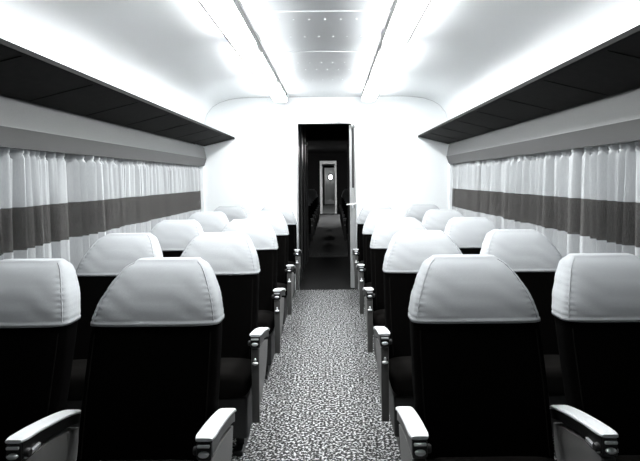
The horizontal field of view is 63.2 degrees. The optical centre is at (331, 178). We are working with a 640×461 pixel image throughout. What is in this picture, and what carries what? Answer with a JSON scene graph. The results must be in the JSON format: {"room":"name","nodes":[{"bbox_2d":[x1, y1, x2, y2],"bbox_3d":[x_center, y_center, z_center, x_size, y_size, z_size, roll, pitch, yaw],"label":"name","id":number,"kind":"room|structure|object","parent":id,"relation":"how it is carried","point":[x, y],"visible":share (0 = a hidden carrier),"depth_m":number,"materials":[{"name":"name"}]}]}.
{"room":"train carriage","nodes":[
{"label":"train carriage","id":0,"kind":"room"},
{"bbox_2d":[0,94,195,158],"bbox_3d":[-1.696,0.431,1.900,0.050,1.900,9.000,-1,0,0],"label":"wall","id":1,"kind":"structure","parent":0,"point":[0,94],"depth_m":3.44,"materials":[{"name":"grey"}]},
{"bbox_2d":[0,96,206,165],"bbox_3d":[-1.610,-0.274,1.900,0.136,0.242,9.000,-1,0,0],"label":"curtain valance","id":2,"kind":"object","parent":1,"relation":"attached to","point":[23,125],"depth_m":3.22,"materials":[{"name":"grey plastic"}]},
{"bbox_2d":[0,38,234,145],"bbox_3d":[-1.383,-0.454,1.899,0.373,0.108,8.998,-1,0,0],"label":"luggage rack","id":3,"kind":"object","parent":1,"relation":"attached to","point":[25,74],"visible":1,"depth_m":2.85,"materials":[{"name":"black"}]},
{"bbox_3d":[-1.670,-0.131,1.905,0.008,0.008,8.970,-1,0,0],"label":"rail","id":4,"kind":"object","parent":1,"relation":"attached to","visible":0},
{"bbox_2d":[0,148,69,261],"bbox_3d":[-1.605,0.238,2.214,0.113,0.804,1.918,-1,0,0],"label":"curtain","id":5,"kind":"object","parent":4,"relation":"hanging from","point":[34,224],"visible":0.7,"depth_m":2.80,"materials":[{"name":"fabric"}]},
{"bbox_2d":[65,154,170,270],"bbox_3d":[-1.601,0.238,4.175,0.122,0.804,1.872,-1,0,0],"label":"curtain","id":6,"kind":"object","parent":4,"relation":"hanging from","point":[105,195],"visible":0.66,"depth_m":3.79,"materials":[{"name":"fabric"}]},
{"bbox_2d":[167,163,200,219],"bbox_3d":[-1.601,0.238,5.761,0.121,0.804,1.197,-1,0,0],"label":"curtain","id":7,"kind":"object","parent":4,"relation":"hanging from","point":[185,188],"visible":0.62,"depth_m":5.59,"materials":[{"name":"fabric"}]},
{"bbox_2d":[298,124,306,282],"bbox_3d":[-0.445,0.269,7.760,0.040,2.200,2.600,-1,0,0],"label":"wall","id":8,"kind":"structure","parent":0,"point":[298,124],"depth_m":7.55,"materials":[{"name":"wood"}]},
{"bbox_2d":[300,124,350,278],"bbox_3d":[-0.065,0.266,7.850,0.721,2.200,1.560,-1,0,0],"label":"trim","id":9,"kind":"structure","parent":8,"relation":"attached to","point":[306,205],"depth_m":7.87,"materials":[{"name":"grey metal"}]},
{"bbox_2d":[307,139,348,257],"bbox_3d":[-0.072,0.341,9.080,0.724,2.051,0.100,-1,0,0],"label":"trim","id":10,"kind":"structure","parent":8,"relation":"attached to","point":[314,139],"depth_m":9.05,"materials":[{"name":"grey metal"}]},
{"bbox_2d":[76,214,556,460],"bbox_3d":[-0.052,1.396,8.675,3.320,0.060,22.650,-1,0,0],"label":"floor","id":11,"kind":"structure","parent":0,"point":[321,398],"depth_m":3.50,"materials":[{"name":"grey carpet"}]},
{"bbox_2d":[0,258,80,460],"bbox_3d":[-1.217,0.849,1.792,0.546,1.055,0.630,-1,0,0],"label":"seat","id":12,"kind":"object","parent":11,"relation":"on","point":[40,310],"visible":0.97,"depth_m":1.86,"materials":[{"name":"black fabric"}]},
{"bbox_2d":[66,233,162,440],"bbox_3d":[-1.217,0.849,2.782,0.546,1.055,0.630,-1,0,0],"label":"seat","id":13,"kind":"object","parent":11,"relation":"on","point":[107,257],"visible":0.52,"depth_m":2.85,"materials":[{"name":"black fabric"}]},
{"bbox_2d":[67,359,86,400],"bbox_3d":[-1.184,1.004,2.660,0.479,0.144,0.328,-1,0,0],"label":"seat cushion","id":14,"kind":"object","parent":13,"relation":"on","point":[77,379],"depth_m":2.50,"materials":[{"name":"black fabric"}]},
{"bbox_2d":[5,257,235,460],"bbox_3d":[-0.641,0.844,1.791,0.606,1.055,0.626,-1,0,0],"label":"seat","id":15,"kind":"object","parent":11,"relation":"on","point":[152,381],"visible":1,"depth_m":1.81,"materials":[{"name":"black fabric"}]},
{"bbox_2d":[101,460,196,460],"bbox_3d":[-0.638,0.999,1.670,0.479,0.144,0.328,-1,0,0],"label":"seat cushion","id":16,"kind":"object","parent":15,"relation":"on","point":[101,460],"depth_m":1.73,"materials":[{"name":"black fabric"}]},
{"bbox_2d":[149,220,202,256],"bbox_3d":[-1.217,0.849,3.772,0.546,1.055,0.630,-1,0,0],"label":"seat","id":17,"kind":"object","parent":11,"relation":"on","point":[173,236],"visible":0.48,"depth_m":3.90,"materials":[{"name":"white fabric"}]},
{"bbox_2d":[188,212,228,231],"bbox_3d":[-1.217,0.849,4.762,0.546,1.055,0.630,-1,0,0],"label":"seat","id":18,"kind":"object","parent":11,"relation":"on","point":[209,221],"visible":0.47,"depth_m":4.91,"materials":[{"name":"white fabric"}]},
{"bbox_2d":[180,232,269,455],"bbox_3d":[-0.641,0.844,2.781,0.606,1.055,0.626,-1,0,0],"label":"seat","id":19,"kind":"object","parent":11,"relation":"on","point":[233,259],"visible":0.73,"depth_m":2.78,"materials":[{"name":"black fabric"}]},
{"bbox_2d":[219,358,251,398],"bbox_3d":[-0.638,0.999,2.660,0.479,0.144,0.328,-1,0,0],"label":"seat cushion","id":20,"kind":"object","parent":19,"relation":"on","point":[235,373],"depth_m":2.52,"materials":[{"name":"black fabric"}]},
{"bbox_2d":[213,206,246,221],"bbox_3d":[-1.215,0.849,5.781,0.537,1.055,0.685,-1,0,0],"label":"seat","id":21,"kind":"object","parent":11,"relation":"on","point":[232,212],"visible":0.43,"depth_m":5.97,"materials":[{"name":"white fabric"}]},
{"bbox_2d":[222,219,285,378],"bbox_3d":[-0.641,0.844,3.771,0.606,1.055,0.626,-1,0,0],"label":"seat","id":22,"kind":"object","parent":11,"relation":"on","point":[261,232],"visible":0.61,"depth_m":3.78,"materials":[{"name":"black fabric"}]},
{"bbox_2d":[258,310,274,333],"bbox_3d":[-0.638,0.999,3.650,0.479,0.144,0.328,-1,0,0],"label":"seat cushion","id":23,"kind":"object","parent":22,"relation":"on","point":[266,318],"depth_m":3.52,"materials":[{"name":"black fabric"}]},
{"bbox_2d":[245,211,294,334],"bbox_3d":[-0.641,0.844,4.761,0.606,1.055,0.626,-1,0,0],"label":"seat","id":24,"kind":"object","parent":11,"relation":"on","point":[285,272],"visible":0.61,"depth_m":4.79,"materials":[{"name":"black fabric"}]},
{"bbox_2d":[277,282,286,298],"bbox_3d":[-0.638,0.999,4.640,0.479,0.144,0.328,-1,0,0],"label":"armrest","id":25,"kind":"object","parent":24,"relation":"on","point":[279,284],"depth_m":4.56,"materials":[{"name":"grey plastic"}]},
{"bbox_2d":[261,206,301,296],"bbox_3d":[-0.641,0.844,5.781,0.606,1.055,0.685,-1,0,0],"label":"seat","id":26,"kind":"object","parent":11,"relation":"on","point":[294,254],"visible":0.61,"depth_m":5.96,"materials":[{"name":"black fabric"}]},
{"bbox_2d":[308,198,313,245],"bbox_3d":[-0.651,0.844,10.047,0.606,1.055,0.626,-1,0,0],"label":"seat","id":27,"kind":"object","parent":11,"relation":"on","point":[310,219],"visible":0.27,"depth_m":9.96,"materials":[{"name":"black plastic"}]},
{"bbox_2d":[308,194,315,243],"bbox_3d":[-0.651,0.844,11.037,0.606,1.055,0.626,-1,0,0],"label":"seat","id":28,"kind":"object","parent":11,"relation":"on","point":[309,196],"visible":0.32,"depth_m":10.79,"materials":[{"name":"black plastic"}]},
{"bbox_2d":[308,192,316,229],"bbox_3d":[-0.651,0.844,12.027,0.606,1.055,0.626,-1,0,0],"label":"seat","id":29,"kind":"object","parent":11,"relation":"on","point":[309,193],"visible":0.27,"depth_m":12.06,"materials":[{"name":"black fabric"}]},
{"bbox_2d":[308,191,317,225],"bbox_3d":[-0.651,0.844,13.017,0.606,1.055,0.626,-1,0,0],"label":"seat","id":30,"kind":"object","parent":11,"relation":"on","point":[311,192],"visible":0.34,"depth_m":13.04,"materials":[{"name":"black plastic"}]},
{"bbox_2d":[308,190,318,222],"bbox_3d":[-0.651,0.844,14.007,0.606,1.055,0.626,-1,0,0],"label":"seat","id":31,"kind":"object","parent":11,"relation":"on","point":[316,207],"visible":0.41,"depth_m":14.05,"materials":[{"name":"black plastic"}]},
{"bbox_2d":[308,189,319,219],"bbox_3d":[-0.651,0.844,14.997,0.606,1.055,0.626,-1,0,0],"label":"seat","id":32,"kind":"object","parent":11,"relation":"on","point":[308,189],"visible":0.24,"depth_m":15.07,"materials":[{"name":"black fabric"}]},
{"bbox_2d":[340,190,346,212],"bbox_3d":[0.517,0.833,14.007,0.606,1.055,0.626,-1,0,0],"label":"seat","id":33,"kind":"object","parent":11,"relation":"on","point":[345,190],"visible":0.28,"depth_m":14.07,"materials":[{"name":"black plastic"}]},
{"bbox_2d":[341,193,346,229],"bbox_3d":[0.517,0.833,12.027,0.606,1.055,0.626,-1,0,0],"label":"seat","id":34,"kind":"object","parent":11,"relation":"on","point":[342,212],"visible":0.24,"depth_m":12.05,"materials":[{"name":"black fabric"}]},
{"bbox_2d":[341,191,346,225],"bbox_3d":[0.517,0.833,13.017,0.606,1.055,0.626,-1,0,0],"label":"seat","id":35,"kind":"object","parent":11,"relation":"on","point":[346,191],"visible":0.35,"depth_m":13.05,"materials":[{"name":"black plastic"}]},
{"bbox_2d":[342,197,347,238],"bbox_3d":[0.517,0.833,11.037,0.606,1.055,0.626,-1,0,0],"label":"seat","id":36,"kind":"object","parent":11,"relation":"on","point":[346,199],"visible":0.21,"depth_m":10.84,"materials":[{"name":"black plastic"}]},
{"bbox_2d":[343,200,347,243],"bbox_3d":[0.517,0.833,10.047,0.606,1.055,0.626,-1,0,0],"label":"seat","id":37,"kind":"object","parent":11,"relation":"on","point":[344,219],"visible":0.2,"depth_m":9.84,"materials":[{"name":"black plastic"}]},
{"bbox_2d":[352,205,391,306],"bbox_3d":[0.527,0.833,5.781,0.606,1.055,0.685,-1,0,0],"label":"seat","id":38,"kind":"object","parent":11,"relation":"on","point":[357,253],"visible":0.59,"depth_m":5.96,"materials":[{"name":"black fabric"}]},
{"bbox_2d":[356,210,405,333],"bbox_3d":[0.527,0.833,4.761,0.606,1.055,0.626,-1,0,0],"label":"seat","id":39,"kind":"object","parent":11,"relation":"on","point":[364,270],"visible":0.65,"depth_m":4.81,"materials":[{"name":"black fabric"}]},
{"bbox_2d":[364,282,371,295],"bbox_3d":[0.527,0.988,4.640,0.479,0.144,0.328,-1,0,0],"label":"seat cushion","id":40,"kind":"object","parent":39,"relation":"on","point":[367,284],"depth_m":4.59,"materials":[{"name":"black fabric"}]},
{"bbox_2d":[363,218,425,360],"bbox_3d":[0.527,0.833,3.771,0.606,1.055,0.626,-1,0,0],"label":"seat","id":41,"kind":"object","parent":11,"relation":"on","point":[385,228],"visible":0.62,"depth_m":3.81,"materials":[{"name":"black fabric"}]},
{"bbox_2d":[373,309,385,326],"bbox_3d":[0.527,0.988,3.650,0.479,0.144,0.328,-1,0,0],"label":"seat cushion","id":42,"kind":"object","parent":41,"relation":"on","point":[378,314],"depth_m":3.54,"materials":[{"name":"black fabric"}]},
{"bbox_2d":[373,230,461,453],"bbox_3d":[0.527,0.833,2.781,0.606,1.055,0.626,-1,0,0],"label":"seat","id":43,"kind":"object","parent":11,"relation":"on","point":[407,250],"visible":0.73,"depth_m":2.80,"materials":[{"name":"black fabric"}]},
{"bbox_2d":[389,356,412,396],"bbox_3d":[0.527,0.988,2.660,0.479,0.144,0.328,-1,0,0],"label":"seat cushion","id":44,"kind":"object","parent":43,"relation":"on","point":[400,367],"depth_m":2.52,"materials":[{"name":"black fabric"}]},
{"bbox_2d":[405,204,439,222],"bbox_3d":[1.101,0.827,5.781,0.537,1.055,0.685,-1,0,0],"label":"seat","id":45,"kind":"object","parent":11,"relation":"on","point":[417,211],"visible":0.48,"depth_m":5.97,"materials":[{"name":"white fabric"}]},
{"bbox_2d":[422,209,462,231],"bbox_3d":[1.103,0.827,4.762,0.546,1.055,0.629,-1,0,0],"label":"seat","id":46,"kind":"object","parent":11,"relation":"on","point":[432,219],"visible":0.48,"depth_m":4.91,"materials":[{"name":"white fabric"}]},
{"bbox_2d":[444,217,497,253],"bbox_3d":[1.103,0.827,3.772,0.546,1.055,0.629,-1,0,0],"label":"seat","id":47,"kind":"object","parent":11,"relation":"on","point":[468,233],"visible":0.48,"depth_m":3.90,"materials":[{"name":"white fabric"}]},
{"bbox_2d":[395,254,618,460],"bbox_3d":[0.527,0.833,1.791,0.606,1.055,0.626,-1,0,0],"label":"seat","id":48,"kind":"object","parent":11,"relation":"on","point":[480,387],"visible":1,"depth_m":1.81,"materials":[{"name":"black fabric"}]},
{"bbox_2d":[426,456,555,460],"bbox_3d":[0.527,0.988,1.670,0.479,0.144,0.328,-1,0,0],"label":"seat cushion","id":49,"kind":"object","parent":48,"relation":"on","point":[429,458],"depth_m":1.73,"materials":[{"name":"black fabric"}]},
{"bbox_2d":[480,229,565,434],"bbox_3d":[1.103,0.827,2.782,0.546,1.055,0.629,-1,0,0],"label":"seat","id":50,"kind":"object","parent":11,"relation":"on","point":[531,255],"visible":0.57,"depth_m":2.85,"materials":[{"name":"black fabric"}]},
{"bbox_2d":[544,355,564,395],"bbox_3d":[1.073,0.983,2.660,0.479,0.144,0.328,-1,0,0],"label":"seat cushion","id":51,"kind":"object","parent":50,"relation":"on","point":[553,372],"depth_m":2.50,"materials":[{"name":"black fabric"}]},
{"bbox_2d":[552,253,639,460],"bbox_3d":[1.103,0.827,1.792,0.546,1.055,0.629,-1,0,0],"label":"seat","id":52,"kind":"object","parent":11,"relation":"on","point":[596,296],"visible":0.97,"depth_m":1.85,"materials":[{"name":"black fabric"}]},
{"bbox_2d":[614,455,639,460],"bbox_3d":[1.073,0.983,1.670,0.479,0.144,0.328,-1,0,0],"label":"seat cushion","id":53,"kind":"object","parent":52,"relation":"on","point":[620,457],"depth_m":1.72,"materials":[{"name":"black fabric"}]},
{"bbox_2d":[0,0,639,123],"bbox_3d":[-0.072,-0.777,1.875,3.305,0.525,9.050,-1,0,0],"label":"ceiling","id":54,"kind":"structure","parent":0,"point":[461,55],"depth_m":3.57,"materials":[{"name":"white paint"}]},
{"bbox_2d":[197,0,286,102],"bbox_3d":[-0.608,-0.952,3.933,0.158,0.106,4.545,-1,0,0],"label":"strip light","id":55,"kind":"object","parent":54,"relation":"attached to","point":[228,16],"visible":1,"depth_m":3.46,"materials":[{"name":"grey plastic"}]},
{"bbox_2d":[200,0,255,49],"bbox_3d":[-0.604,-0.922,3.145,0.150,0.040,0.990,-1,0,0],"label":"diffuser","id":56,"kind":"object","parent":55,"relation":"attached to","point":[225,14],"depth_m":3.04,"materials":[{"name":"white plastic"}]},
{"bbox_2d":[242,54,275,81],"bbox_3d":[-0.604,-0.922,4.375,0.150,0.040,0.990,-1,0,0],"label":"diffuser","id":57,"kind":"object","parent":55,"relation":"attached to","point":[259,66],"depth_m":4.30,"materials":[{"name":"white plastic"}]},
{"bbox_2d":[264,83,286,101],"bbox_3d":[-0.604,-0.922,5.640,0.150,0.040,1.060,-1,0,0],"label":"diffuser","id":58,"kind":"object","parent":55,"relation":"attached to","point":[277,93],"depth_m":5.54,"materials":[{"name":"white plastic"}]},
{"bbox_2d":[362,0,431,101],"bbox_3d":[0.435,-0.962,3.933,0.158,0.106,4.545,-1,0,0],"label":"strip light","id":59,"kind":"object","parent":54,"relation":"attached to","point":[405,16],"visible":1,"depth_m":3.48,"materials":[{"name":"grey plastic"}]},
{"bbox_2d":[362,84,382,100],"bbox_3d":[0.431,-0.932,5.640,0.150,0.040,1.060,-1,0,0],"label":"diffuser","id":60,"kind":"object","parent":59,"relation":"attached to","point":[371,92],"depth_m":5.54,"materials":[{"name":"white plastic"}]},
{"bbox_2d":[370,52,398,80],"bbox_3d":[0.431,-0.932,4.375,0.150,0.040,0.990,-1,0,0],"label":"diffuser","id":61,"kind":"object","parent":59,"relation":"attached to","point":[383,65],"depth_m":4.28,"materials":[{"name":"white plastic"}]},
{"bbox_2d":[383,0,428,47],"bbox_3d":[0.431,-0.932,3.145,0.150,0.040,0.990,-1,0,0],"label":"diffuser","id":62,"kind":"object","parent":59,"relation":"attached to","point":[406,16],"depth_m":3.06,"materials":[{"name":"white plastic"}]},
{"bbox_2d":[196,96,456,289],"bbox_3d":[-0.064,0.156,6.415,3.320,2.420,0.090,-1,0,0],"label":"wall","id":63,"kind":"structure","parent":0,"point":[397,168],"depth_m":6.40,"materials":[{"name":"white paint"}]},
{"bbox_2d":[204,96,447,123],"bbox_3d":[-0.072,-0.772,6.397,3.020,0.483,0.006,-1,0,0],"label":"trim","id":64,"kind":"structure","parent":63,"relation":"attached to","point":[338,96],"depth_m":6.39,"materials":[{"name":"grey"}]},
{"bbox_2d":[296,122,356,289],"bbox_3d":[-0.064,0.335,6.427,0.725,2.062,0.070,-1,0,0],"label":"trim","id":65,"kind":"structure","parent":63,"relation":"attached to","point":[297,123],"depth_m":6.39,"materials":[{"name":"silver metal"}]},
{"bbox_2d":[333,120,355,126],"bbox_3d":[0.148,-0.676,6.372,0.291,0.080,0.055,-1,0,0],"label":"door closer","id":66,"kind":"structure","parent":63,"relation":"in","point":[353,123],"depth_m":6.36,"materials":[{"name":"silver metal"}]},
{"bbox_2d":[346,125,359,287],"bbox_3d":[0.568,0.342,6.431,0.781,2.025,0.147,-1,0,0],"label":"door","id":67,"kind":"structure","parent":63,"relation":"in","point":[351,129],"depth_m":6.47,"materials":[{"name":"silver metal"}]},
{"bbox_2d":[305,124,348,130],"bbox_3d":[-0.073,-0.859,7.760,2.400,0.050,2.600,-1,0,0],"label":"ceiling","id":68,"kind":"structure","parent":0,"point":[310,127],"depth_m":8.46,"materials":[{"name":"black"}]},
{"bbox_2d":[308,152,346,213],"bbox_3d":[-0.064,0.156,20.030,3.100,2.420,0.060,-1,0,0],"label":"wall","id":69,"kind":"structure","parent":0,"point":[314,159],"depth_m":20.00,"materials":[{"name":"black"}]},
{"bbox_2d":[320,161,336,213],"bbox_3d":[-0.142,0.341,19.985,0.640,2.050,0.030,-1,0,0],"label":"trim","id":70,"kind":"structure","parent":69,"relation":"attached to","point":[321,162],"depth_m":19.97,"materials":[{"name":"white metal"}]},
{"bbox_2d":[308,141,346,152],"bbox_3d":[-0.075,-1.029,14.560,3.100,0.050,10.880,-1,0,0],"label":"ceiling","id":71,"kind":"structure","parent":0,"point":[313,146],"depth_m":16.28,"materials":[{"name":"black"}]},
{"bbox_2d":[322,164,334,204],"bbox_3d":[-0.133,0.241,27.030,1.000,2.250,0.060,-1,0,0],"label":"wall","id":72,"kind":"structure","parent":0,"point":[322,164],"depth_m":27.00,"materials":[{"name":"white"}]},
{"bbox_2d":[323,166,333,204],"bbox_3d":[-0.147,0.346,26.990,0.570,2.040,0.020,-1,0,0],"label":"trim","id":73,"kind":"structure","parent":72,"relation":"attached to","point":[323,166],"depth_m":26.98,"materials":[{"name":"black"}]},
{"bbox_2d":[324,168,333,199],"bbox_3d":[-0.133,0.241,34.025,1.000,2.250,0.050,-1,0,0],"label":"wall","id":74,"kind":"structure","parent":0,"point":[328,184],"depth_m":34.00,"materials":[{"name":"white"}]},
{"bbox_2d":[323,205,334,212],"bbox_3d":[-0.122,1.396,23.530,1.000,0.060,6.940,-1,0,0],"label":"floor","id":75,"kind":"structure","parent":0,"point":[326,208],"depth_m":23.45,"materials":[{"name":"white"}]},
{"bbox_2d":[325,200,333,204],"bbox_3d":[-0.122,1.396,30.530,1.000,0.060,6.940,-1,0,0],"label":"floor","id":76,"kind":"structure","parent":0,"point":[327,202],"depth_m":29.89,"materials":[{"name":"white"}]},
{"bbox_2d":[457,87,639,141],"bbox_3d":[1.574,0.400,1.900,0.050,1.900,9.000,-1,0,0],"label":"wall","id":77,"kind":"structure","parent":0,"point":[637,87],"depth_m":3.42,"materials":[{"name":"grey"}]},
{"bbox_2d":[418,24,639,143],"bbox_3d":[1.244,-0.479,1.899,0.373,0.108,8.998,-1,0,0],"label":"luggage rack","id":78,"kind":"object","parent":77,"relation":"attached to","point":[612,67],"visible":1,"depth_m":2.78,"materials":[{"name":"black"}]},
{"bbox_2d":[446,88,639,163],"bbox_3d":[1.474,-0.303,1.900,0.136,0.242,9.000,-1,0,0],"label":"curtain valance","id":79,"kind":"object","parent":77,"relation":"attached to","point":[615,119],"depth_m":3.19,"materials":[{"name":"grey plastic"}]},
{"bbox_3d":[1.538,-0.162,1.905,0.008,0.008,8.970,-1,0,0],"label":"rail","id":80,"kind":"object","parent":77,"relation":"attached to","visible":0},
{"bbox_2d":[452,160,481,216],"bbox_3d":[1.481,0.209,5.769,0.110,0.804,1.198,-1,0,0],"label":"curtain","id":81,"kind":"object","parent":80,"relation":"hanging from","point":[466,189],"visible":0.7,"depth_m":5.59,"materials":[{"name":"fabric"}]},
{"bbox_2d":[480,150,571,257],"bbox_3d":[1.478,0.209,4.175,0.116,0.804,1.871,-1,0,0],"label":"curtain","id":82,"kind":"object","parent":80,"relation":"hanging from","point":[520,191],"visible":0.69,"depth_m":3.92,"materials":[{"name":"fabric"}]},
{"bbox_2d":[567,141,639,257],"bbox_3d":[1.486,0.209,2.211,0.116,0.804,1.919,-1,0,-1],"label":"curtain","id":83,"kind":"object","parent":80,"relation":"hanging from","point":[604,180],"visible":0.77,"depth_m":2.83,"materials":[{"name":"fabric"}]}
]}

